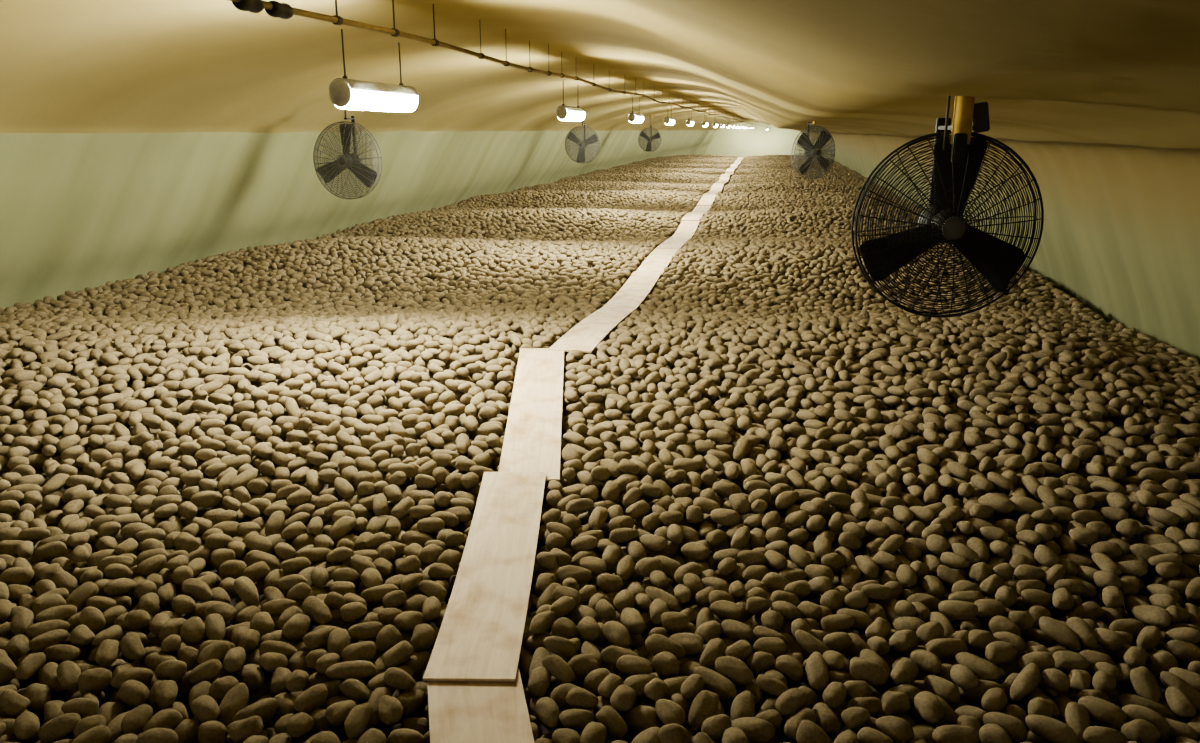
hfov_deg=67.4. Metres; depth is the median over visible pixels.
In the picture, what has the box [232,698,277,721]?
potato
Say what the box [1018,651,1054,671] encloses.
potato
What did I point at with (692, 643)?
potato
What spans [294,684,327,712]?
potato
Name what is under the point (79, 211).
wall
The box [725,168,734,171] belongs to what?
plywood board
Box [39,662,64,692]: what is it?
potato
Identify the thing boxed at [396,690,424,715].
potato
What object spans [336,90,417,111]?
diffuser
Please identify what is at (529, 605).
potato
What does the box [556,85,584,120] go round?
lamp
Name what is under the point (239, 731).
potato
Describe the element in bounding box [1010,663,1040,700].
potato
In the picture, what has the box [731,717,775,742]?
potato
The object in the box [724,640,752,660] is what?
potato
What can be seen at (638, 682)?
potato
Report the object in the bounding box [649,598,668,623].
potato
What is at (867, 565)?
potato
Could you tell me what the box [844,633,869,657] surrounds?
potato
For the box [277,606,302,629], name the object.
potato
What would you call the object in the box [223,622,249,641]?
potato
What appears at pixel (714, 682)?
potato
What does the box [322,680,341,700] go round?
potato
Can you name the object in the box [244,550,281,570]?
potato
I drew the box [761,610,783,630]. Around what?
potato
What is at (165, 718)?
potato
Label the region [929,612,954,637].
potato
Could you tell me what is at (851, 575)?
potato
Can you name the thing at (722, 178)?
plywood board
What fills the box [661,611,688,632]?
potato
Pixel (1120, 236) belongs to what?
wall
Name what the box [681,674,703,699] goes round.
potato
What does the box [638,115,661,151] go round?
fan
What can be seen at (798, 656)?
potato
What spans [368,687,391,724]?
potato
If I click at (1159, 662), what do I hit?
potato
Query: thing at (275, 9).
conduit pipe
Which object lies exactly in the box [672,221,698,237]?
plywood board
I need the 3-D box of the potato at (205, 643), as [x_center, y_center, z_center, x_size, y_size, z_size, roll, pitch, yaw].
[-1.112,0.807,2.614,0.100,0.062,0.059,-9,17,-30]
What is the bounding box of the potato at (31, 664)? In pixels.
[15,652,45,679]
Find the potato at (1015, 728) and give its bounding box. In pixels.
[983,712,1027,741]
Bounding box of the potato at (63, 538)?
[36,534,69,548]
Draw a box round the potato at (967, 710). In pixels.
[954,705,986,726]
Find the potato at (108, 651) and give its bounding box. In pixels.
[95,639,120,667]
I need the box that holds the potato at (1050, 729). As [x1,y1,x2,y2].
[1025,714,1077,742]
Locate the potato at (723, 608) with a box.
[710,600,744,619]
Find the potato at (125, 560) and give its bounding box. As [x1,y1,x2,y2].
[97,556,133,571]
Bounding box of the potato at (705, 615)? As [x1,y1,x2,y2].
[696,607,713,627]
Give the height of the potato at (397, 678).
0.055 m
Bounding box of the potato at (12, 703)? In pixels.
[0,689,29,715]
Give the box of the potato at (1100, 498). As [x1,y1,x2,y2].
[1087,492,1110,507]
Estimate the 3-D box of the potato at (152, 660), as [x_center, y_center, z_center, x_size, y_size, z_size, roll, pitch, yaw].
[-1.238,0.831,2.552,0.119,0.058,0.061,9,18,31]
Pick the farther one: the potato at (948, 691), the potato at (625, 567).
the potato at (625, 567)
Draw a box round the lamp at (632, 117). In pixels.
[628,97,643,122]
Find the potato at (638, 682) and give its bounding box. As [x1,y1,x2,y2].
[624,674,655,698]
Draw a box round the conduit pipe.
[228,0,753,124]
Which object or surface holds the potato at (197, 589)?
on the heap
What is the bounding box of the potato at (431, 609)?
[422,596,440,620]
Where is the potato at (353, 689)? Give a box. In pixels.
[340,679,370,701]
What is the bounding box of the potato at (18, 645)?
[5,634,30,659]
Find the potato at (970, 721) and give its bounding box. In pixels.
[957,715,980,742]
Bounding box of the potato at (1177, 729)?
[1165,718,1197,742]
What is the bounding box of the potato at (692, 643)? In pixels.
[669,633,703,653]
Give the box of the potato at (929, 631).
[916,621,943,643]
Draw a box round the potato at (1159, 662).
[1147,652,1177,675]
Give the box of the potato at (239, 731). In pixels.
[227,716,263,742]
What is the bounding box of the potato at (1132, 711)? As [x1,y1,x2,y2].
[1121,704,1169,740]
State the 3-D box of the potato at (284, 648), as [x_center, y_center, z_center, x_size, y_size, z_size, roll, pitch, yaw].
[-0.925,0.802,2.594,0.102,0.066,0.059,-2,15,-7]
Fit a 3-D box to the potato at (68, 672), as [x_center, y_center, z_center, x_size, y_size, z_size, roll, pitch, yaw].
[-1.442,0.826,2.448,0.055,0.058,0.103,-11,19,-36]
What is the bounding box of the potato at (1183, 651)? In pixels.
[1164,640,1199,662]
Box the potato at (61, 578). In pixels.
[51,570,77,593]
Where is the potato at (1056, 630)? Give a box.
[1039,616,1080,649]
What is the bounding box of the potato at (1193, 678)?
[1168,667,1199,691]
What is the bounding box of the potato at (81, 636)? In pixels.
[70,624,94,647]
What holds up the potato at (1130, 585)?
on the heap
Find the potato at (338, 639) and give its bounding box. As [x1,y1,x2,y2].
[327,628,349,656]
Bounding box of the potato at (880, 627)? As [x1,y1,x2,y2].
[865,617,890,638]
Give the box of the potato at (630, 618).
[620,607,645,634]
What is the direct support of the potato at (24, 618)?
on the heap
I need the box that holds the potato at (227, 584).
[219,577,236,595]
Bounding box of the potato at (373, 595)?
[361,584,398,603]
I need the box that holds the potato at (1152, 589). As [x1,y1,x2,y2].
[1145,584,1178,601]
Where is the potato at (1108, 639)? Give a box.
[1094,628,1124,650]
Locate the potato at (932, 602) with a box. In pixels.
[906,593,940,610]
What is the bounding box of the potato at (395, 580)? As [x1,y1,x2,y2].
[385,574,405,589]
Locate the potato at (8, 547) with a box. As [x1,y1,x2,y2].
[0,540,22,556]
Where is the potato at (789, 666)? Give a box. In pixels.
[775,655,802,681]
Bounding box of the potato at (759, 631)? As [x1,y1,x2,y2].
[753,626,786,643]
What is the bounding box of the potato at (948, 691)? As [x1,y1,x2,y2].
[924,675,959,704]
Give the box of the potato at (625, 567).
[617,555,633,580]
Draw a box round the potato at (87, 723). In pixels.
[73,715,105,736]
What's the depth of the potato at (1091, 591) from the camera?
2.90 m
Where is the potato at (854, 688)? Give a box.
[843,680,871,700]
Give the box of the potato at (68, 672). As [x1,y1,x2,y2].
[57,660,80,689]
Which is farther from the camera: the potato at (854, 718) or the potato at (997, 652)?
the potato at (997, 652)
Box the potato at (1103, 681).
[1092,670,1115,692]
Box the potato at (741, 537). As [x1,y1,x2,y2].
[731,526,750,548]
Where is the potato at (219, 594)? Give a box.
[210,587,230,603]
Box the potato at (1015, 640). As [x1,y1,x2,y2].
[993,631,1025,653]
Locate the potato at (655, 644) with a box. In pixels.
[645,634,684,659]
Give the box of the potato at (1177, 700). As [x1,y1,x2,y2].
[1165,686,1195,716]
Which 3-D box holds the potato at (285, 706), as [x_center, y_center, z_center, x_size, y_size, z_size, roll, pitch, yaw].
[-0.835,0.888,2.397,0.056,0.058,0.106,-11,18,-35]
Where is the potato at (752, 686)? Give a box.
[738,677,762,707]
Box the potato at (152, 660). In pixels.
[145,652,175,670]
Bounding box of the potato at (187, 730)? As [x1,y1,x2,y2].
[174,719,200,742]
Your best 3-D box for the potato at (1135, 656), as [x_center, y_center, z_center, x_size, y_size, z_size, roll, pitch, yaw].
[1.486,0.795,2.501,0.053,0.051,0.102,10,18,33]
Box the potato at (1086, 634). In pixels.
[1066,617,1096,648]
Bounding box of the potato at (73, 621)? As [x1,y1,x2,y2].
[67,612,80,628]
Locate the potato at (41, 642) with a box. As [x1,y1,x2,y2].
[29,629,68,652]
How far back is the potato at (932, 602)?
2.85 m
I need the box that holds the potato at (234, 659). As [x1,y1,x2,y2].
[223,647,245,672]
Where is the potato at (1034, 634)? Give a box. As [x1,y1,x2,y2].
[1021,627,1056,646]
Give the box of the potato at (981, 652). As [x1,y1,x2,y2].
[972,646,984,655]
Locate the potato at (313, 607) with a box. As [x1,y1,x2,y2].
[302,596,331,624]
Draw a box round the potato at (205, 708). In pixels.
[191,695,219,722]
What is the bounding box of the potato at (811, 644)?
[795,630,829,654]
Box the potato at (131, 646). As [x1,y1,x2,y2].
[120,631,145,659]
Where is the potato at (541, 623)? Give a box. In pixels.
[529,611,554,633]
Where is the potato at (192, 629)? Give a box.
[180,617,203,644]
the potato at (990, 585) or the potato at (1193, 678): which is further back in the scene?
the potato at (990, 585)
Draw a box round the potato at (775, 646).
[753,637,786,658]
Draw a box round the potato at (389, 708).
[377,695,402,724]
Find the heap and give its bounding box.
[0,154,1199,742]
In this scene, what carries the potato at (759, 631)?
on the heap
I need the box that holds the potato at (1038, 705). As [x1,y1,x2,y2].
[1028,697,1053,716]
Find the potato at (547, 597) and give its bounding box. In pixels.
[537,583,560,608]
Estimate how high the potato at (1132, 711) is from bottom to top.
0.065 m
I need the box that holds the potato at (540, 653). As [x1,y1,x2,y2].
[529,647,550,676]
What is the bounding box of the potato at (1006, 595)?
[995,586,1017,607]
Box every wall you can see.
[0,130,717,307]
[704,122,802,156]
[802,131,1199,363]
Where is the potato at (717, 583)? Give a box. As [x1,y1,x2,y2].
[701,577,729,592]
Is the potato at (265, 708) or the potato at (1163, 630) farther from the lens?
the potato at (1163, 630)
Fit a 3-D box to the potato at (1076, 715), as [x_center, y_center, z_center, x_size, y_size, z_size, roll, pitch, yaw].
[1.200,0.882,2.261,0.059,0.069,0.115,6,16,22]
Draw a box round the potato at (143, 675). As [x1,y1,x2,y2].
[111,667,152,688]
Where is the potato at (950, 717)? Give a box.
[932,695,957,726]
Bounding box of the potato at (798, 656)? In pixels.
[768,653,803,671]
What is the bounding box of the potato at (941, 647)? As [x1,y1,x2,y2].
[925,638,967,657]
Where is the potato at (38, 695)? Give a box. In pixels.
[24,683,50,712]
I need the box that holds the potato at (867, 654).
[860,649,890,678]
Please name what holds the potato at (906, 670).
on the heap
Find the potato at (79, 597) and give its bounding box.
[66,581,98,612]
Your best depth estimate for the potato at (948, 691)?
2.39 m
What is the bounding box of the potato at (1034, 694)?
[1024,691,1059,717]
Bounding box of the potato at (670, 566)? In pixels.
[653,555,681,577]
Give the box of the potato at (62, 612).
[35,605,76,621]
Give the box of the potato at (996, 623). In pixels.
[988,616,1020,636]
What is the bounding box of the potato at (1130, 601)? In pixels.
[1123,595,1149,616]
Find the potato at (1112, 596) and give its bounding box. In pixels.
[1102,586,1123,607]
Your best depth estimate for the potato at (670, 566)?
3.06 m
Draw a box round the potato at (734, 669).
[715,656,753,684]
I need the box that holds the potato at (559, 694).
[550,683,580,710]
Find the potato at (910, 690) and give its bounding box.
[880,683,920,704]
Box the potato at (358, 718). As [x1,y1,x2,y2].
[344,703,372,738]
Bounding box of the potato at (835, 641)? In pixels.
[823,632,851,651]
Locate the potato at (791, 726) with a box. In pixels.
[784,707,815,739]
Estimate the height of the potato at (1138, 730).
0.064 m
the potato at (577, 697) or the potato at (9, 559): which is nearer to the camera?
the potato at (577, 697)
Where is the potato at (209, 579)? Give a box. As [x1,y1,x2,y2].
[196,574,215,588]
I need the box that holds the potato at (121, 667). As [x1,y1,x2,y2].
[112,662,133,678]
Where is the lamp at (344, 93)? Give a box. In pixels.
[329,29,418,111]
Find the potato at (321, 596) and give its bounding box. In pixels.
[309,594,326,622]
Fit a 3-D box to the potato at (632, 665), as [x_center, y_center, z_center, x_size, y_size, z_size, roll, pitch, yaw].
[0.096,0.815,2.488,0.107,0.054,0.054,8,17,27]
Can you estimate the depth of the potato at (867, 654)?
2.51 m
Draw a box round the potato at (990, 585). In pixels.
[979,574,1003,595]
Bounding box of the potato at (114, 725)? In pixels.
[108,710,130,742]
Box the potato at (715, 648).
[699,638,725,668]
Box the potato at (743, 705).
[730,691,754,719]
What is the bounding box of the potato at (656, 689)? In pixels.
[644,678,667,701]
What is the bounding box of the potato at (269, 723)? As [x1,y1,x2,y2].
[256,694,279,727]
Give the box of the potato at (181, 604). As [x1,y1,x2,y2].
[171,594,195,613]
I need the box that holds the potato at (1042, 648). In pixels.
[1027,645,1049,672]
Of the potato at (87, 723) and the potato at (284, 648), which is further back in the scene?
the potato at (284, 648)
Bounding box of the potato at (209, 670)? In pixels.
[188,659,222,683]
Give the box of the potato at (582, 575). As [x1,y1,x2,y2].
[557,565,592,583]
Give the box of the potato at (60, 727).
[38,713,80,742]
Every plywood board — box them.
[423,472,545,681]
[427,668,534,742]
[498,348,563,480]
[548,307,635,352]
[603,271,661,308]
[636,248,677,274]
[656,237,690,248]
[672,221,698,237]
[681,212,705,220]
[692,206,710,212]
[697,195,715,205]
[708,186,722,192]
[712,183,724,186]
[719,176,729,181]
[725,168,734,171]
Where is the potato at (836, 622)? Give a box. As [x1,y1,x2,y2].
[821,614,854,633]
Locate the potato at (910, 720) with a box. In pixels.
[896,716,916,726]
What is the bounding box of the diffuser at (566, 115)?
[562,111,584,120]
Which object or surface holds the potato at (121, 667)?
on the heap
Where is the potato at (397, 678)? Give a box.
[384,667,415,689]
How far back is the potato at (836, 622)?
2.70 m
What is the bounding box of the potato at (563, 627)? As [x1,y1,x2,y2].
[551,617,577,638]
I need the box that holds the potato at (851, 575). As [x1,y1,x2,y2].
[840,565,860,589]
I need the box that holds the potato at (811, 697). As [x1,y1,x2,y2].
[798,686,817,708]
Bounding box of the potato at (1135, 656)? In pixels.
[1124,646,1145,667]
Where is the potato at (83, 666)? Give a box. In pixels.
[77,663,101,672]
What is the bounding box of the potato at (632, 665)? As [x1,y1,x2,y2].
[616,655,652,675]
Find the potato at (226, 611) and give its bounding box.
[205,603,236,622]
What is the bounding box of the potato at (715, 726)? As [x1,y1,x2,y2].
[701,714,731,739]
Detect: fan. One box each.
[313,109,382,198]
[565,120,599,162]
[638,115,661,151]
[792,121,834,178]
[851,96,1043,317]
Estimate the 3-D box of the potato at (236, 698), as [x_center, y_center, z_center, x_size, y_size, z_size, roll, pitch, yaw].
[-0.964,0.878,2.366,0.069,0.078,0.116,5,16,17]
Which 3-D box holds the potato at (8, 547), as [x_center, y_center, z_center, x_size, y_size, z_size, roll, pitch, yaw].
[-2.121,0.637,3.245,0.132,0.064,0.065,1,15,5]
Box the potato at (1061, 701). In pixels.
[1055,694,1071,722]
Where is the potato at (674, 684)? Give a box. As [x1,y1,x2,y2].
[662,676,688,699]
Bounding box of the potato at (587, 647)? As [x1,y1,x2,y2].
[581,641,601,666]
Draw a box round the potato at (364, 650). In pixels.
[341,641,375,661]
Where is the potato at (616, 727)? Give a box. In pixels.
[595,706,627,738]
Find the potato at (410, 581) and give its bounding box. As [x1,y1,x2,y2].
[400,573,422,591]
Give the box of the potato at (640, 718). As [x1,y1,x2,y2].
[624,705,660,731]
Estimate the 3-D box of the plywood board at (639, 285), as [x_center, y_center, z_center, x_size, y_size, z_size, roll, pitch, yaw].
[0.277,-0.661,7.259,0.250,0.045,1.620,3,15,10]
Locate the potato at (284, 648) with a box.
[259,640,296,658]
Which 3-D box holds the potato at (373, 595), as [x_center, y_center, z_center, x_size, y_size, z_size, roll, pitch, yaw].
[-0.707,0.714,2.891,0.119,0.058,0.057,-6,16,-22]
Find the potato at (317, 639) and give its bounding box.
[303,626,333,649]
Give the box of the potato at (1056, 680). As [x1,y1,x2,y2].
[1041,668,1070,691]
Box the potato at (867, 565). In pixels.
[855,555,878,577]
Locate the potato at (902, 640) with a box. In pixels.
[889,629,917,651]
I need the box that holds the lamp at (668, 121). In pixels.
[664,106,674,124]
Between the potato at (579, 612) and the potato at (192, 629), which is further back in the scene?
the potato at (579, 612)
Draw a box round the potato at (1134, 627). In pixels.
[1108,619,1144,636]
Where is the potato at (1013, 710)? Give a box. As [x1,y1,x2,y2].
[1001,704,1026,723]
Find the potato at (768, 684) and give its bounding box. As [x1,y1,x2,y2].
[756,674,788,696]
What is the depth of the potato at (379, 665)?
2.53 m
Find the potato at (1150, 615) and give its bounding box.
[1131,605,1170,627]
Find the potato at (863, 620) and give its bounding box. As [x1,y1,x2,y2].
[837,608,872,629]
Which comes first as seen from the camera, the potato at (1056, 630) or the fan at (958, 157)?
the potato at (1056, 630)
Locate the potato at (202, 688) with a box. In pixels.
[189,681,211,707]
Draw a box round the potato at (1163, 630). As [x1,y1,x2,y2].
[1158,623,1199,642]
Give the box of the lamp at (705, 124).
[702,113,707,126]
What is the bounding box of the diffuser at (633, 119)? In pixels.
[629,116,643,122]
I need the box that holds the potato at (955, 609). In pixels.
[938,600,977,619]
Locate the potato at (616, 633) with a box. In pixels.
[603,621,630,647]
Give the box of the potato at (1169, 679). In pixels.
[1160,671,1199,714]
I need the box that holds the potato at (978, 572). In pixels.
[968,562,992,582]
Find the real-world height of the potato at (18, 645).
0.055 m
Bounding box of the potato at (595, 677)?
[585,668,610,692]
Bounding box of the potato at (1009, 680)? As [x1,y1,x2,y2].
[1001,673,1018,702]
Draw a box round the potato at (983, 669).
[956,652,1000,680]
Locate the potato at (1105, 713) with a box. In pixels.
[1078,696,1126,729]
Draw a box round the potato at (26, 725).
[14,711,39,739]
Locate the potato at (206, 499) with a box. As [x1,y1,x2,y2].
[190,491,221,507]
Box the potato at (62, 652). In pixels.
[44,644,79,661]
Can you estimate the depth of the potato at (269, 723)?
2.40 m
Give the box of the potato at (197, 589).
[181,578,212,601]
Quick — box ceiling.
[0,0,1199,149]
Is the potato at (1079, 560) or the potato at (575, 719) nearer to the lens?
the potato at (575, 719)
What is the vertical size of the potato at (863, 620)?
0.064 m
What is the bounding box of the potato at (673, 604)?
[645,586,680,611]
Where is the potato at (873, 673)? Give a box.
[850,657,887,684]
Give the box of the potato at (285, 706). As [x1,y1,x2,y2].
[274,693,295,716]
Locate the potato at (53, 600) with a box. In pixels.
[32,594,65,616]
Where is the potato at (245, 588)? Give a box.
[234,576,258,606]
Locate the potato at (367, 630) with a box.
[348,621,382,639]
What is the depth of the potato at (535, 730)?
2.29 m
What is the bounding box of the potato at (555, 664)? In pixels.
[542,655,574,682]
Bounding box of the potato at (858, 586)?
[852,580,878,599]
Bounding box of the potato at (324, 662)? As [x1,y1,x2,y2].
[315,653,339,673]
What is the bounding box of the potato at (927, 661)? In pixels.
[910,650,940,673]
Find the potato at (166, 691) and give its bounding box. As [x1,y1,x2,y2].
[155,680,177,708]
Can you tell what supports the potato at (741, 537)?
on the heap
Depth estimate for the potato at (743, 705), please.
2.33 m
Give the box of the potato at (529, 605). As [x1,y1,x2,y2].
[527,602,530,614]
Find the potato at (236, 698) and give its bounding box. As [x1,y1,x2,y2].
[215,683,248,727]
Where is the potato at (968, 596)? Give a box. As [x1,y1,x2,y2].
[948,591,984,602]
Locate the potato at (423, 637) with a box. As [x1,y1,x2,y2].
[410,624,434,651]
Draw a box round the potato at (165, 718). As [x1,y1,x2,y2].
[142,709,182,732]
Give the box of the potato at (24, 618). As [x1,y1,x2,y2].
[10,608,33,634]
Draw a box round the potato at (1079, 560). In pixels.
[1059,553,1097,568]
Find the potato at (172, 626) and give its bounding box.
[159,618,185,639]
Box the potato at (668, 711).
[655,699,685,724]
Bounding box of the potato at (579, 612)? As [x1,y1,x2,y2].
[569,604,598,625]
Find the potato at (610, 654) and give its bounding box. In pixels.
[600,646,637,665]
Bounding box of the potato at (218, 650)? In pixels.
[197,641,230,664]
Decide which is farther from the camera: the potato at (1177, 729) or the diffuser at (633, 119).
the diffuser at (633, 119)
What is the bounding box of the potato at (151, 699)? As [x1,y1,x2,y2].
[148,680,164,706]
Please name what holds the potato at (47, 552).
on the heap
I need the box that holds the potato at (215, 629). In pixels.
[205,613,225,639]
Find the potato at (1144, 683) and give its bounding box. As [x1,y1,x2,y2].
[1130,666,1160,702]
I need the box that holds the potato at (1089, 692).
[1076,689,1109,701]
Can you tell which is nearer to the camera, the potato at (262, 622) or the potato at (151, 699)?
the potato at (151, 699)
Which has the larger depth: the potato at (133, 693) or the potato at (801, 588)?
the potato at (801, 588)
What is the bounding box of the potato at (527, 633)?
[522,625,533,647]
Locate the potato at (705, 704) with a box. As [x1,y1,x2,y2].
[688,690,719,729]
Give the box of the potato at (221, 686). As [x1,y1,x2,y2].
[209,676,238,700]
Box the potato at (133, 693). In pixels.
[119,680,149,706]
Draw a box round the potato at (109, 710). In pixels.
[96,702,125,725]
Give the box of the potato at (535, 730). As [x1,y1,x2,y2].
[531,722,538,740]
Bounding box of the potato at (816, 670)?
[805,652,828,690]
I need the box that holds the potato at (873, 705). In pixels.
[846,697,881,716]
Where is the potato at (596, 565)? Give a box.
[580,556,606,573]
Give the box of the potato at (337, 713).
[325,700,356,725]
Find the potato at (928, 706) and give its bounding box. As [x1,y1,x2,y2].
[914,691,943,722]
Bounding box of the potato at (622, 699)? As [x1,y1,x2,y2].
[610,685,635,711]
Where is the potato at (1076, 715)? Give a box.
[1064,702,1089,742]
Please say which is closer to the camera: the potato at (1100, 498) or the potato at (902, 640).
the potato at (902, 640)
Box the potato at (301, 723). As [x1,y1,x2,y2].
[287,712,313,737]
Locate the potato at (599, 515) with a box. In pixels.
[588,506,607,529]
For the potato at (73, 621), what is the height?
0.060 m
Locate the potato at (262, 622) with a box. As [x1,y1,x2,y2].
[250,612,273,634]
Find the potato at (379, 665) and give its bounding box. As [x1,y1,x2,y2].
[371,650,387,677]
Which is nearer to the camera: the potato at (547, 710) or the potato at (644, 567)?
the potato at (547, 710)
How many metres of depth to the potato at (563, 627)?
2.67 m
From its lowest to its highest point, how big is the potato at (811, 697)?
0.063 m
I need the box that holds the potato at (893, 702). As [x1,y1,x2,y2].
[881,691,909,714]
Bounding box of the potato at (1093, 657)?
[1079,650,1114,670]
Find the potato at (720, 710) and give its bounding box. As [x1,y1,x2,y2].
[713,701,723,715]
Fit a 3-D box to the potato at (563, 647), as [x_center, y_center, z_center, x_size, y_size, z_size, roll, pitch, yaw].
[-0.118,0.783,2.575,0.096,0.059,0.055,4,15,14]
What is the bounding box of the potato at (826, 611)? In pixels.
[802,605,832,624]
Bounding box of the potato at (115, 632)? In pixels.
[94,625,122,644]
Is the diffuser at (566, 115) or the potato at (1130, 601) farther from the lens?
the diffuser at (566, 115)
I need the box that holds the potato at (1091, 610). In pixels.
[1064,601,1103,619]
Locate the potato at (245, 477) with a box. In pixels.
[231,468,259,488]
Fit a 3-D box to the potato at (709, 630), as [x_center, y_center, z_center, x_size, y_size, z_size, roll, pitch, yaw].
[0.322,0.773,2.671,0.096,0.056,0.062,-12,19,-38]
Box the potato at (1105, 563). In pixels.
[1092,553,1121,575]
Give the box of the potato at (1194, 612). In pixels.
[1183,603,1199,626]
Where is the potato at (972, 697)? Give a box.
[955,680,1004,705]
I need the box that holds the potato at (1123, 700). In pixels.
[1116,693,1167,717]
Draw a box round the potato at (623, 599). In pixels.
[613,590,634,612]
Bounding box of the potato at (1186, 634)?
[1165,627,1199,644]
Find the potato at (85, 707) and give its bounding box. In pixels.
[61,698,98,718]
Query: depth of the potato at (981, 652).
2.63 m
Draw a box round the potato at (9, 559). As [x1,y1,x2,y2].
[0,554,16,569]
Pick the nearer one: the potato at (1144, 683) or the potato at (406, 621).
the potato at (1144, 683)
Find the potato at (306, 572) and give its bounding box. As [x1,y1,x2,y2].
[299,567,314,585]
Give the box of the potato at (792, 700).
[775,688,805,715]
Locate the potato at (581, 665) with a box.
[568,654,598,678]
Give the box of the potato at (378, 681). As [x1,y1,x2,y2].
[367,666,413,691]
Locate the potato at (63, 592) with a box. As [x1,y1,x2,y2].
[29,588,68,608]
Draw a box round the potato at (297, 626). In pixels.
[282,613,310,640]
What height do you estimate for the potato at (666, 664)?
0.066 m
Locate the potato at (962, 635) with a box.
[949,630,970,647]
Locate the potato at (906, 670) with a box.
[891,659,918,684]
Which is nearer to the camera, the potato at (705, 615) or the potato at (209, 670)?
the potato at (209, 670)
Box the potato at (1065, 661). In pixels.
[1053,651,1088,673]
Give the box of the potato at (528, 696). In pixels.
[523,687,531,703]
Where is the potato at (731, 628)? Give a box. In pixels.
[721,619,753,639]
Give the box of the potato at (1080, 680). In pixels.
[1068,669,1090,691]
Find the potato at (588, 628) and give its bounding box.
[577,616,600,641]
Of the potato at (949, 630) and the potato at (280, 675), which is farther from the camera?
the potato at (949, 630)
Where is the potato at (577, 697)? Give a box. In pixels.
[566,687,597,710]
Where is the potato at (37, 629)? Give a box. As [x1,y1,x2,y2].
[25,619,69,639]
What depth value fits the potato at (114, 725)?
2.25 m
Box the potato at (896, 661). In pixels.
[892,657,918,680]
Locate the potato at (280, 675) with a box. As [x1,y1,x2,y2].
[270,667,291,695]
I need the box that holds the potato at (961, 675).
[950,664,977,689]
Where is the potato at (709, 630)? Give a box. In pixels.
[695,621,722,643]
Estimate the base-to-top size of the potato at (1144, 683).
0.074 m
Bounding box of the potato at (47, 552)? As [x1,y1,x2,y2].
[34,541,66,561]
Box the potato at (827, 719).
[812,703,840,733]
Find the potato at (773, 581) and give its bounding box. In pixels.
[761,572,789,591]
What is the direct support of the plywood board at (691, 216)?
on the plywood board at (698, 208)
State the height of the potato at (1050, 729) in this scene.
0.053 m
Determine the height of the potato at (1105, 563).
0.058 m
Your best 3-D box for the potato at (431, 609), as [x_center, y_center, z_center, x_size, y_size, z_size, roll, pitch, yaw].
[-0.522,0.738,2.791,0.056,0.052,0.109,-1,15,-4]
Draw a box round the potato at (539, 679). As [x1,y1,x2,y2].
[528,665,549,697]
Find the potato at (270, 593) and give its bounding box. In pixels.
[264,586,285,601]
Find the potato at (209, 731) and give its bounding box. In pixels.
[198,721,227,742]
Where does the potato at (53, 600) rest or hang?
on the heap
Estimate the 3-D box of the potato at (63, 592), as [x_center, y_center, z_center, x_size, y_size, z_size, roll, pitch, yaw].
[-1.756,0.729,2.868,0.053,0.054,0.114,13,20,41]
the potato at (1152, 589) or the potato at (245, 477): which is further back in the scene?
the potato at (245, 477)
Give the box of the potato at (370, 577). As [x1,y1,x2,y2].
[360,568,382,588]
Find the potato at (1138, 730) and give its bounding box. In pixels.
[1121,719,1159,742]
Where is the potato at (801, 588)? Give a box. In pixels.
[784,580,809,597]
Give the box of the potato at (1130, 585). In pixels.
[1119,575,1139,595]
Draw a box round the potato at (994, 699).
[981,688,1007,711]
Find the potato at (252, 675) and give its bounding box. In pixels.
[238,664,264,688]
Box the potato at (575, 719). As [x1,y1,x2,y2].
[559,709,594,729]
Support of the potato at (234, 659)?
on the heap
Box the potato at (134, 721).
[121,704,152,734]
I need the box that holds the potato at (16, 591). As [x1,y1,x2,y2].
[8,584,32,601]
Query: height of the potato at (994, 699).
0.057 m
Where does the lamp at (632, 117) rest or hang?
hanging from the conduit pipe
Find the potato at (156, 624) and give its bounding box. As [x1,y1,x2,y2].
[149,613,169,635]
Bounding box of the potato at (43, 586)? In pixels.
[34,579,55,595]
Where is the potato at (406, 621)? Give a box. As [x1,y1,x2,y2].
[394,611,423,631]
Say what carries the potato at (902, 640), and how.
on the heap
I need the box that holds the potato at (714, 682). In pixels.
[694,666,736,699]
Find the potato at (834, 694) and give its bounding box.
[822,682,846,707]
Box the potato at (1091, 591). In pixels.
[1063,575,1096,598]
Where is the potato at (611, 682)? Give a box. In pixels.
[598,673,623,697]
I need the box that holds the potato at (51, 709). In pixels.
[43,700,63,723]
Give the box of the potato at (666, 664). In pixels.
[653,651,679,677]
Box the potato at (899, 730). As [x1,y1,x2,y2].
[874,716,913,742]
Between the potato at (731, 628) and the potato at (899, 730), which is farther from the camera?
the potato at (731, 628)
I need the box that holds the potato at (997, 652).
[985,641,1017,664]
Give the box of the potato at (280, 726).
[274,713,296,733]
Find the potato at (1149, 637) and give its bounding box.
[1136,626,1161,649]
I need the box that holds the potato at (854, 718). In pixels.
[841,707,870,729]
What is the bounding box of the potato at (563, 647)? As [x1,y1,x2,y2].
[543,636,574,657]
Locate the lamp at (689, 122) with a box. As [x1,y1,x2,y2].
[686,111,693,125]
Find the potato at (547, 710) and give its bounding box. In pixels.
[536,697,559,726]
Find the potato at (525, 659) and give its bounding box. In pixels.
[518,647,532,682]
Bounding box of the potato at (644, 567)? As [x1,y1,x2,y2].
[635,557,662,576]
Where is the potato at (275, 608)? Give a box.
[261,598,298,616]
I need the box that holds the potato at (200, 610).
[195,601,235,618]
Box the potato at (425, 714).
[422,705,428,720]
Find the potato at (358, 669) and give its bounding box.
[325,660,375,680]
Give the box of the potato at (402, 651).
[382,641,413,667]
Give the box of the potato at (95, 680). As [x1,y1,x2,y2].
[78,668,111,693]
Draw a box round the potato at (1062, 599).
[1052,588,1073,610]
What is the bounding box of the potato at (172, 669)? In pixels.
[155,659,186,680]
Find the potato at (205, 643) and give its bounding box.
[198,640,235,652]

